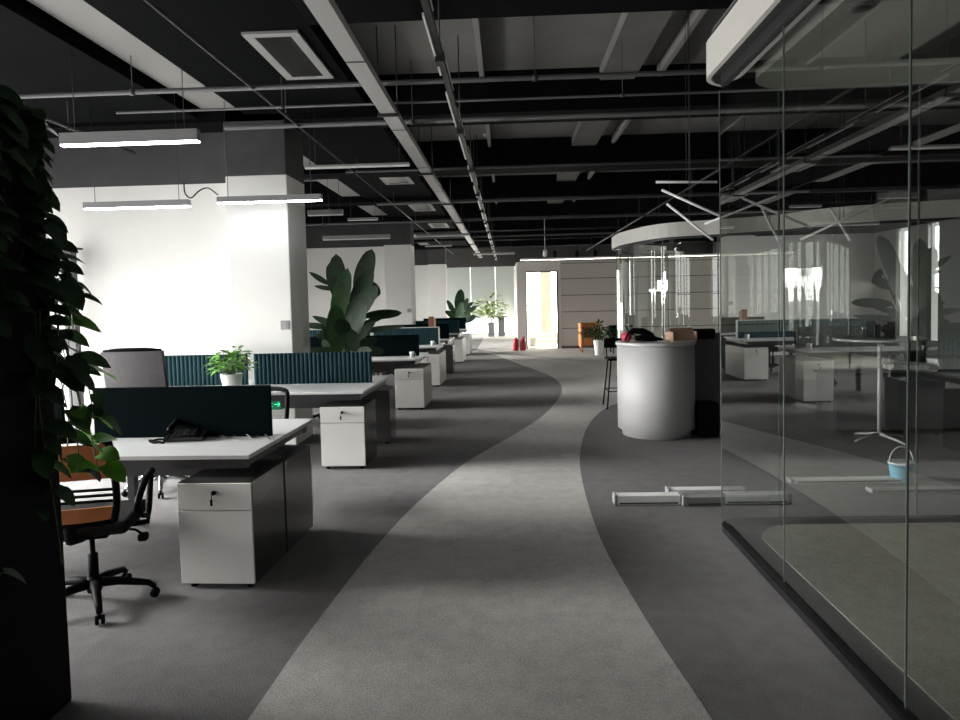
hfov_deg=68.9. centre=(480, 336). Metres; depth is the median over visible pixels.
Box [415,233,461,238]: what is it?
ceiling panel
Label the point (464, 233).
lamp
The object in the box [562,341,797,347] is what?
baseboard
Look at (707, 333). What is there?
case
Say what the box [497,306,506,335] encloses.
potted plant
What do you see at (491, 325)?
potted plant
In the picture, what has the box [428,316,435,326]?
storage box
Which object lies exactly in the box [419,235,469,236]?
diffuser
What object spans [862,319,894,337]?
coffee machine
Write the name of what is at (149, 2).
ceiling pipe
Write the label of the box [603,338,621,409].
bar stool
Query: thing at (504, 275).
window
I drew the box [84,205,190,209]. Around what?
diffuser
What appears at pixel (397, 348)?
desk
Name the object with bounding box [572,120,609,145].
ceiling panel
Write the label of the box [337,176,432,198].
ceiling panel
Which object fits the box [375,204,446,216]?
ceiling panel
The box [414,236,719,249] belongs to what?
beam
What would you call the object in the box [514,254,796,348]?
wall
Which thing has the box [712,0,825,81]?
trim
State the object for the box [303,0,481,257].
cable tray
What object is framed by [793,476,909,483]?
lamp housing
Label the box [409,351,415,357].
cup
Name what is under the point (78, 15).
air duct
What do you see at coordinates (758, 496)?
glass wall
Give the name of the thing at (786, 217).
pendant
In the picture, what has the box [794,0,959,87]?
ceiling
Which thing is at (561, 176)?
ceiling panel
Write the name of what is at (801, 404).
rail
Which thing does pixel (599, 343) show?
potted plant
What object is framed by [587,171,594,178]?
rib
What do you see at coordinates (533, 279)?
window
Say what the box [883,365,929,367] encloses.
paper ream
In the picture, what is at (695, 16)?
rib
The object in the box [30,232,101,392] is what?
plant
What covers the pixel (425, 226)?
ceiling panel
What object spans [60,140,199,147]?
diffuser
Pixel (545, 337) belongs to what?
step
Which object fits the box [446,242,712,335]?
wall
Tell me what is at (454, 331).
desk
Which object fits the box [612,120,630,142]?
rib
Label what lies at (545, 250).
spotlight
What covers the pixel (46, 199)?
plant
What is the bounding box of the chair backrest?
[100,350,168,387]
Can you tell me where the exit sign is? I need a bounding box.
[272,401,280,409]
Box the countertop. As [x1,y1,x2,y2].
[615,339,695,346]
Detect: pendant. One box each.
[656,34,716,182]
[661,10,718,216]
[666,10,713,240]
[705,217,719,224]
[785,215,811,228]
[800,88,889,240]
[829,199,850,240]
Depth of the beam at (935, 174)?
14.00 m
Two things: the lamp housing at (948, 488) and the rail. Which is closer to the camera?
the lamp housing at (948, 488)
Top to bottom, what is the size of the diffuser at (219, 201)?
0.012 m
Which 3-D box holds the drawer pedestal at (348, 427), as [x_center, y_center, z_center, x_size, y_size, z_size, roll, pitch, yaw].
[-1.310,0.964,6.958,0.430,0.610,0.562,-1,3,3]
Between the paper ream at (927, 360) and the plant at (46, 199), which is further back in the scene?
the paper ream at (927, 360)
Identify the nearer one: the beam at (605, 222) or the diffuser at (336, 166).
the diffuser at (336, 166)
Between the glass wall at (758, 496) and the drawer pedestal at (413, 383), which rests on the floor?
the drawer pedestal at (413, 383)
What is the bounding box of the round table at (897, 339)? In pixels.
[832,336,929,444]
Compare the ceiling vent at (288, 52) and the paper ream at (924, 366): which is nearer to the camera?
the ceiling vent at (288, 52)
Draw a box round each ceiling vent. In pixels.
[241,30,333,79]
[380,177,413,184]
[408,204,435,210]
[428,223,448,227]
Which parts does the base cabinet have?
door, door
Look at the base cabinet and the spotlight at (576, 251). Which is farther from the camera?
the spotlight at (576, 251)
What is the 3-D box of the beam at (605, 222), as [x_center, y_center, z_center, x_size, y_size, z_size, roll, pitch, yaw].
[2.128,-3.399,20.784,15.200,0.450,0.500,-1,3,2]
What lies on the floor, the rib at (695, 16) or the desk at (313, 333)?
the desk at (313, 333)
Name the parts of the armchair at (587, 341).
seat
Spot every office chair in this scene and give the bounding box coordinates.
[58,435,159,624]
[100,348,188,498]
[271,386,289,418]
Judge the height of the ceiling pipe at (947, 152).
0.610 m
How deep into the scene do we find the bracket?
4.48 m
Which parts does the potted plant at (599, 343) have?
pot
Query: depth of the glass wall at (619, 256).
12.42 m
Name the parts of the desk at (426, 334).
screen rail, frame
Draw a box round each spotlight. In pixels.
[543,219,546,256]
[553,219,556,257]
[575,218,578,256]
[593,218,596,256]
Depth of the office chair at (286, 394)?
5.83 m
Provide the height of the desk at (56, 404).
1.081 m
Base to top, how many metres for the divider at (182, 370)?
1.081 m
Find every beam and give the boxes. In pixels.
[46,63,959,137]
[291,0,733,24]
[303,124,959,179]
[304,162,959,206]
[305,191,875,223]
[414,212,794,233]
[414,228,635,242]
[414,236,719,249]
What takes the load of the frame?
on the floor
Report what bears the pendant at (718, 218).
hanging from the ceiling at (578, 40)
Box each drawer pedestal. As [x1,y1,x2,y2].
[177,461,286,586]
[257,444,313,552]
[320,398,376,468]
[362,386,395,443]
[395,363,431,409]
[418,350,445,386]
[439,344,454,373]
[448,337,465,362]
[459,333,471,354]
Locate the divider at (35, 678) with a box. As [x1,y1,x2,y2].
[0,108,71,719]
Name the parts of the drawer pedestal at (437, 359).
drawer, door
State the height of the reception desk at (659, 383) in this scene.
1.147 m
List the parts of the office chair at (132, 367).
frame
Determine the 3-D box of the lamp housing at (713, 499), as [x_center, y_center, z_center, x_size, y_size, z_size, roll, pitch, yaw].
[1.854,1.239,5.328,0.648,0.076,0.108,-1,3,2]
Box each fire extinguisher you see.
[513,336,518,350]
[520,336,525,350]
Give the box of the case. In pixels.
[694,328,714,338]
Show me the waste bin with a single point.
(706, 412)
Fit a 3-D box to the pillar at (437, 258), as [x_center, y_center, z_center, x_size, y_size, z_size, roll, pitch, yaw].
[-1.715,-1.874,28.119,0.690,4.080,0.690,-1,3,2]
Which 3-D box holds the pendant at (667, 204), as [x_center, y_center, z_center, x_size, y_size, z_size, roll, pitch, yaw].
[1.781,-1.808,6.000,0.022,2.004,0.447,-4,4,-44]
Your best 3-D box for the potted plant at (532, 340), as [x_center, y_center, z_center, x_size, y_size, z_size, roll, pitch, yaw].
[1.738,-0.582,23.235,0.720,1.822,0.757,0,3,28]
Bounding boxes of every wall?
[42,132,232,420]
[306,224,385,334]
[414,250,428,320]
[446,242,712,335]
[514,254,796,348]
[615,225,850,368]
[713,185,959,362]
[719,0,912,708]
[915,84,920,513]
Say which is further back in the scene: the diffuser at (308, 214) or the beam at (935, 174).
the beam at (935, 174)
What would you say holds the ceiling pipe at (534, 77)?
hanging from the ceiling at (578, 40)
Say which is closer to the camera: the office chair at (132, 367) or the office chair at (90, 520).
the office chair at (90, 520)
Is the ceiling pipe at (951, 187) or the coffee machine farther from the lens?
the ceiling pipe at (951, 187)
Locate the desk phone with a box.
[149,418,207,443]
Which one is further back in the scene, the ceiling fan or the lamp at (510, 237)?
the ceiling fan
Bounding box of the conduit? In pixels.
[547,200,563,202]
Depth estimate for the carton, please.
8.08 m
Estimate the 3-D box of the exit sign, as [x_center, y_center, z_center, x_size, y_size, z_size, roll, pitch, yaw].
[-2.326,0.764,7.878,0.178,0.120,0.033,-1,3,2]
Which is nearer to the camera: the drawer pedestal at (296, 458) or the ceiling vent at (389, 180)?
the drawer pedestal at (296, 458)
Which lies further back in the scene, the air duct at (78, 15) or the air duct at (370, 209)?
the air duct at (370, 209)
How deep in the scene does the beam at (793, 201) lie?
17.27 m
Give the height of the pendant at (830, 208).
1.991 m
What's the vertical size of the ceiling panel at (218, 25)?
0.320 m
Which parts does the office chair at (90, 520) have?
frame, seat, armrest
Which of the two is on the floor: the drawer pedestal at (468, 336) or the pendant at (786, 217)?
the drawer pedestal at (468, 336)
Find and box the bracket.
[218,434,269,438]
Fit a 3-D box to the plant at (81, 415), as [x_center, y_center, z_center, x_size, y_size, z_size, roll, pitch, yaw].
[-1.593,0.278,2.850,0.208,0.479,0.260,0,3,25]
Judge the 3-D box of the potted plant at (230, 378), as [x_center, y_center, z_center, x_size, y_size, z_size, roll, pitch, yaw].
[-2.530,0.317,7.090,0.559,0.444,0.567,-1,3,2]
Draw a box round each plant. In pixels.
[0,84,36,376]
[0,100,84,314]
[0,310,77,582]
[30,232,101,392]
[54,346,116,466]
[59,272,101,344]
[59,411,126,482]
[203,345,257,385]
[309,249,404,354]
[445,289,476,322]
[472,293,510,336]
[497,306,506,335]
[527,292,542,345]
[577,319,616,354]
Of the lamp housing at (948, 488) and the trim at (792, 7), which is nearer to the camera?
the trim at (792, 7)
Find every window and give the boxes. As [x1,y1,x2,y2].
[447,267,471,332]
[470,267,495,332]
[495,266,514,332]
[526,272,556,331]
[900,228,910,335]
[931,222,938,340]
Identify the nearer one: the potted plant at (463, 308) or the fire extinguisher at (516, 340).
the fire extinguisher at (516, 340)
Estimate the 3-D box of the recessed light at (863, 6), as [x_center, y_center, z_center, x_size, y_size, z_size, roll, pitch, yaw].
[1.812,-1.563,3.327,0.120,0.014,0.120,-1,3,2]
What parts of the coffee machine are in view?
panel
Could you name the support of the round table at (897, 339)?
on the floor
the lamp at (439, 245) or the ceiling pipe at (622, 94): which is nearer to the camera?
the ceiling pipe at (622, 94)
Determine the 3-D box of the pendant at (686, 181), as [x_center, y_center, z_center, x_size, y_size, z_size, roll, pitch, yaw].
[1.825,-2.093,6.234,0.541,1.461,0.022,-1,3,2]
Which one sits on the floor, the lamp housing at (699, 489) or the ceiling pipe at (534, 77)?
the lamp housing at (699, 489)
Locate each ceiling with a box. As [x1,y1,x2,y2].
[304,9,959,181]
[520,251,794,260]
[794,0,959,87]
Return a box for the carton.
[665,327,696,340]
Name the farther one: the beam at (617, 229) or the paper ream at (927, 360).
the beam at (617, 229)
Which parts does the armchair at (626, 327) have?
backrest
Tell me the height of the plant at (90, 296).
0.301 m
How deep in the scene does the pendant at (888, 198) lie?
6.28 m
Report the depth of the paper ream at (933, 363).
7.91 m
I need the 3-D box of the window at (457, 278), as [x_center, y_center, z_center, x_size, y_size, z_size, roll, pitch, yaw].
[-1.013,-1.585,31.089,1.150,2.920,0.120,-1,3,2]
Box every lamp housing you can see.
[612,491,682,505]
[665,486,720,493]
[682,493,720,505]
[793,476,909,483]
[865,485,959,493]
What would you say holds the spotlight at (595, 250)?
hanging from the ceiling at (578, 40)
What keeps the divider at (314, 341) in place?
on the floor
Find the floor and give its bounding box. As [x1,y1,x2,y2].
[50,334,959,719]
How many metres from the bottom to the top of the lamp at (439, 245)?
0.593 m
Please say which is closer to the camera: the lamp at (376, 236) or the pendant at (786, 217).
the pendant at (786, 217)
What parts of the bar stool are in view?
leg, leg, seat, backrest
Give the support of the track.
hanging from the ceiling at (578, 40)
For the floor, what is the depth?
3.85 m
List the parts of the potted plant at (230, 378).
pot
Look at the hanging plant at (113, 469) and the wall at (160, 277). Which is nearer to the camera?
the hanging plant at (113, 469)
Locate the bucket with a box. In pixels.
[887,446,914,482]
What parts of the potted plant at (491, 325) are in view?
planter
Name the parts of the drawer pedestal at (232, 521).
drawer, door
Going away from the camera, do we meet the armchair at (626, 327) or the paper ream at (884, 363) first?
the paper ream at (884, 363)
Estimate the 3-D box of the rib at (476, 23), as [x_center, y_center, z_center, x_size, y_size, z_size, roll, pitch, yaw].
[-0.031,-2.745,6.338,0.050,0.120,2.500,-1,3,2]
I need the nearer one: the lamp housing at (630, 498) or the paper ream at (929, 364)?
the lamp housing at (630, 498)
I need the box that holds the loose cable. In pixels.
[183,183,217,198]
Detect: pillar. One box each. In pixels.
[223,110,312,444]
[383,221,415,324]
[428,249,447,317]
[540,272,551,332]
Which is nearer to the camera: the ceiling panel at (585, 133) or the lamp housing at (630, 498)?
the lamp housing at (630, 498)
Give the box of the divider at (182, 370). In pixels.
[165,354,254,386]
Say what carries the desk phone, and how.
on the desk at (142, 414)
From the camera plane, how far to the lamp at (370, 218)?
14.16 m
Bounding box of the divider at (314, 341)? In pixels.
[310,337,321,347]
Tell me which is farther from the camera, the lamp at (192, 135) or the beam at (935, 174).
the beam at (935, 174)
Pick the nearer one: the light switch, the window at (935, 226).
the light switch
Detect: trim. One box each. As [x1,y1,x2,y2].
[614,240,683,254]
[706,0,780,86]
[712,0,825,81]
[721,0,959,89]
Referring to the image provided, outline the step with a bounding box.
[535,332,556,343]
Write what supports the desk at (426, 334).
on the floor
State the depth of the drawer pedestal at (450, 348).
15.21 m
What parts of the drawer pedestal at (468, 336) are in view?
drawer, door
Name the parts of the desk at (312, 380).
frame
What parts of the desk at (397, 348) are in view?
frame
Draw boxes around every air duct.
[27,0,233,108]
[303,156,314,165]
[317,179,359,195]
[358,205,386,214]
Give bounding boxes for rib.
[472,18,484,82]
[485,124,490,146]
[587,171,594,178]
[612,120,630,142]
[657,9,707,70]
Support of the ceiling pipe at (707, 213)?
hanging from the ceiling at (578, 40)
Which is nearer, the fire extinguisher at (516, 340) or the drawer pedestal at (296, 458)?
the drawer pedestal at (296, 458)
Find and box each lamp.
[59,43,200,147]
[83,94,190,209]
[216,105,322,203]
[304,107,409,169]
[307,160,342,215]
[322,178,389,240]
[348,200,377,220]
[416,228,469,236]
[425,237,451,246]
[473,237,514,254]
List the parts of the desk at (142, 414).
leg, frame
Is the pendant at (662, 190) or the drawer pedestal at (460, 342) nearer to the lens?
the pendant at (662, 190)
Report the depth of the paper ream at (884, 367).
7.93 m
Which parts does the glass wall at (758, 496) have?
pane, pane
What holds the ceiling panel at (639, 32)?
attached to the ceiling at (578, 40)
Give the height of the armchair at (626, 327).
0.780 m
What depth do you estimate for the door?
22.00 m
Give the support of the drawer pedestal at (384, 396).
on the floor
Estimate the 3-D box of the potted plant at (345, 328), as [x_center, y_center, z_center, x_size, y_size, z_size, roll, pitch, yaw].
[-1.668,0.030,8.862,1.439,2.292,0.780,-1,3,2]
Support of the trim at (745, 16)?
attached to the glass wall at (758, 496)
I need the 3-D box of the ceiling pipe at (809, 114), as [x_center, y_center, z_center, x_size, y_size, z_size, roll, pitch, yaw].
[3.780,-3.122,16.728,0.054,0.657,22.000,-1,3,2]
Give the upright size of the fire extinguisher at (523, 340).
0.439 m
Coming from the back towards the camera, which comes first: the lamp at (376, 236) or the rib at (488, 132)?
the lamp at (376, 236)
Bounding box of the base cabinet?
[813,368,959,429]
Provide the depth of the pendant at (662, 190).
5.90 m
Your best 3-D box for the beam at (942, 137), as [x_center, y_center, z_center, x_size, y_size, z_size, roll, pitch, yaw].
[1.764,-2.880,11.054,15.200,0.450,0.500,-1,3,2]
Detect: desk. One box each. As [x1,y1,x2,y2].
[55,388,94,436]
[61,385,313,519]
[253,351,389,408]
[309,330,369,336]
[366,334,428,372]
[372,327,444,375]
[392,324,454,374]
[416,320,463,336]
[423,318,469,332]
[615,331,794,439]
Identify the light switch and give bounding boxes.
[280,320,288,329]
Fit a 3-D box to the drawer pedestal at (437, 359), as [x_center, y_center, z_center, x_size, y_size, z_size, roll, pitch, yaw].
[-0.945,0.611,13.514,0.430,0.610,1.132,-1,3,3]
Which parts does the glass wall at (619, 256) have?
pane, pane, pane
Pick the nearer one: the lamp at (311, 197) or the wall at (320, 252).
the lamp at (311, 197)
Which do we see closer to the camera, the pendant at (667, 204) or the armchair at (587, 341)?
the pendant at (667, 204)
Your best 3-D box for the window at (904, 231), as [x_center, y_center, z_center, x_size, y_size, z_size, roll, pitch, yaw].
[9.700,-1.216,15.907,0.010,2.500,0.600,-1,3,2]
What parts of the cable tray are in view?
hanger rod, hanger rod, hanger rod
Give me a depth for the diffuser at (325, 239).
11.79 m
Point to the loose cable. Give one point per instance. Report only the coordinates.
(183, 183)
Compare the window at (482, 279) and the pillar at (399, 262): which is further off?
the window at (482, 279)
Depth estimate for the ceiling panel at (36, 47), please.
6.17 m
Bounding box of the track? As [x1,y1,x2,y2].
[420,0,496,260]
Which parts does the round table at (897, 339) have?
post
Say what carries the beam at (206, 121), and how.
attached to the ceiling at (578, 40)
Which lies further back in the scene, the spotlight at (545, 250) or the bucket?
the spotlight at (545, 250)
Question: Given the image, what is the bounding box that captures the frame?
[722,515,959,719]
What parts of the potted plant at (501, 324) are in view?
planter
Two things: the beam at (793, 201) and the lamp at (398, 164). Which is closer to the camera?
the lamp at (398, 164)
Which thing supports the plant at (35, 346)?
hanging from the divider at (35, 678)
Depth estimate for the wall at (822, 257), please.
17.05 m
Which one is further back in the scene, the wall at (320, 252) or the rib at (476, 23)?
the wall at (320, 252)
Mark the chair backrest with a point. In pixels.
(131, 368)
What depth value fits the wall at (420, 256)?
28.24 m
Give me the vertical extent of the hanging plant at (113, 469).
0.316 m
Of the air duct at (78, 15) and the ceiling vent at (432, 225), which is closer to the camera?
the air duct at (78, 15)
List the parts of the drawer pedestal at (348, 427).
drawer, door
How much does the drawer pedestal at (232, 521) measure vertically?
0.610 m
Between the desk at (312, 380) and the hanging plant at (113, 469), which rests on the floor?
the desk at (312, 380)
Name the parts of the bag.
panel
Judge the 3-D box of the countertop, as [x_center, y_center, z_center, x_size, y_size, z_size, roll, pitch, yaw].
[2.013,0.072,8.076,0.903,0.040,0.903,-1,3,2]
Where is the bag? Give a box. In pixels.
[621,328,662,341]
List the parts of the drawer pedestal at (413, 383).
drawer, door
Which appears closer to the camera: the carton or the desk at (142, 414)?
the desk at (142, 414)
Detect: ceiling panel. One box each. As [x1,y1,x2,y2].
[0,0,196,123]
[83,0,369,114]
[302,128,410,165]
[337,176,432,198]
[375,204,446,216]
[413,222,455,229]
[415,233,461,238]
[557,172,579,180]
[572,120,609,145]
[600,11,672,79]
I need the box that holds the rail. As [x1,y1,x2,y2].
[615,217,959,408]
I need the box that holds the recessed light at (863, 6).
[848,1,875,12]
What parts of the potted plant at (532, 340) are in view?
pot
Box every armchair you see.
[578,322,599,351]
[608,325,636,353]
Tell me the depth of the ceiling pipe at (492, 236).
19.43 m
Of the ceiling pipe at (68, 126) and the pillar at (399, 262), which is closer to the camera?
the ceiling pipe at (68, 126)
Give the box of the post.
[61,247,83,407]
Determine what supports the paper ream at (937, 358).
on the paper ream at (927, 360)
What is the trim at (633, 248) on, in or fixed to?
attached to the wall at (822, 257)
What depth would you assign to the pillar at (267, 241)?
7.82 m
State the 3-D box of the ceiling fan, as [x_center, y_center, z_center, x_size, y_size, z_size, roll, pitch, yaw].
[-1.228,-3.592,25.889,1.390,0.320,2.520,-1,3,2]
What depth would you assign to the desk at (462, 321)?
20.73 m
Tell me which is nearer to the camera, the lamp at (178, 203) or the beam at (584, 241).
the lamp at (178, 203)
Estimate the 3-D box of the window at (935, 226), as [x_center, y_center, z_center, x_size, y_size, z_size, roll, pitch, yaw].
[9.659,-1.158,14.809,0.010,2.500,0.400,-1,3,2]
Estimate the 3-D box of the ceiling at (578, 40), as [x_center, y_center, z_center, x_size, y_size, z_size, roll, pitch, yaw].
[1.841,-3.325,13.283,15.600,0.200,35.400,-1,3,2]
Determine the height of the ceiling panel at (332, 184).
0.190 m
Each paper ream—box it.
[882,362,928,365]
[882,366,928,369]
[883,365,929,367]
[926,357,959,360]
[926,362,959,364]
[927,360,959,362]
[929,364,959,366]
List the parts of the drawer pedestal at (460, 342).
drawer, door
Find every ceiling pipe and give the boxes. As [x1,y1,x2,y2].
[18,16,705,98]
[45,101,135,154]
[116,38,959,113]
[144,0,452,253]
[224,59,959,130]
[306,209,814,225]
[345,134,959,172]
[377,168,959,205]
[414,227,831,238]
[586,88,855,250]
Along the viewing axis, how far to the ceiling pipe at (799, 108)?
7.15 m
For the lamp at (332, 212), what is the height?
1.133 m
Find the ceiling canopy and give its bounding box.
[612,199,959,250]
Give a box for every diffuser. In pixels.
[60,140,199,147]
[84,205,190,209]
[217,199,321,203]
[305,164,409,169]
[308,214,342,215]
[324,238,389,240]
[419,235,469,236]
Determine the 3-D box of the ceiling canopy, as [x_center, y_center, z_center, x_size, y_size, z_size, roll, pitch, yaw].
[5.070,-1.688,10.926,3.964,0.215,9.078,-3,4,-34]
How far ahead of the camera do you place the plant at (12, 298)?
2.42 m
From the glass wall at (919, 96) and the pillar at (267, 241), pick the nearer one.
the glass wall at (919, 96)
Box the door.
[525,271,558,348]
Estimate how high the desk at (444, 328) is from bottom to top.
1.081 m
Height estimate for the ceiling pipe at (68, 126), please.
0.704 m
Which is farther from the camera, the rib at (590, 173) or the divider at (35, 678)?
the rib at (590, 173)
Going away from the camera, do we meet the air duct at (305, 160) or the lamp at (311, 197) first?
the lamp at (311, 197)
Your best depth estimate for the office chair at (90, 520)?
3.61 m
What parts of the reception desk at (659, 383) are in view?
panel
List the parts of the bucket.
handle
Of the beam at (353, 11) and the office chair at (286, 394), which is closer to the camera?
the beam at (353, 11)
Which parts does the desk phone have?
cord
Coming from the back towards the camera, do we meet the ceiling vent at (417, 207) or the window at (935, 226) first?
the ceiling vent at (417, 207)
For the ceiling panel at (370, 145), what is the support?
attached to the beam at (942, 137)
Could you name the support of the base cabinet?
on the floor
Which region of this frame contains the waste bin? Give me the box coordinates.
[694,400,718,436]
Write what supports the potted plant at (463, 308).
on the floor

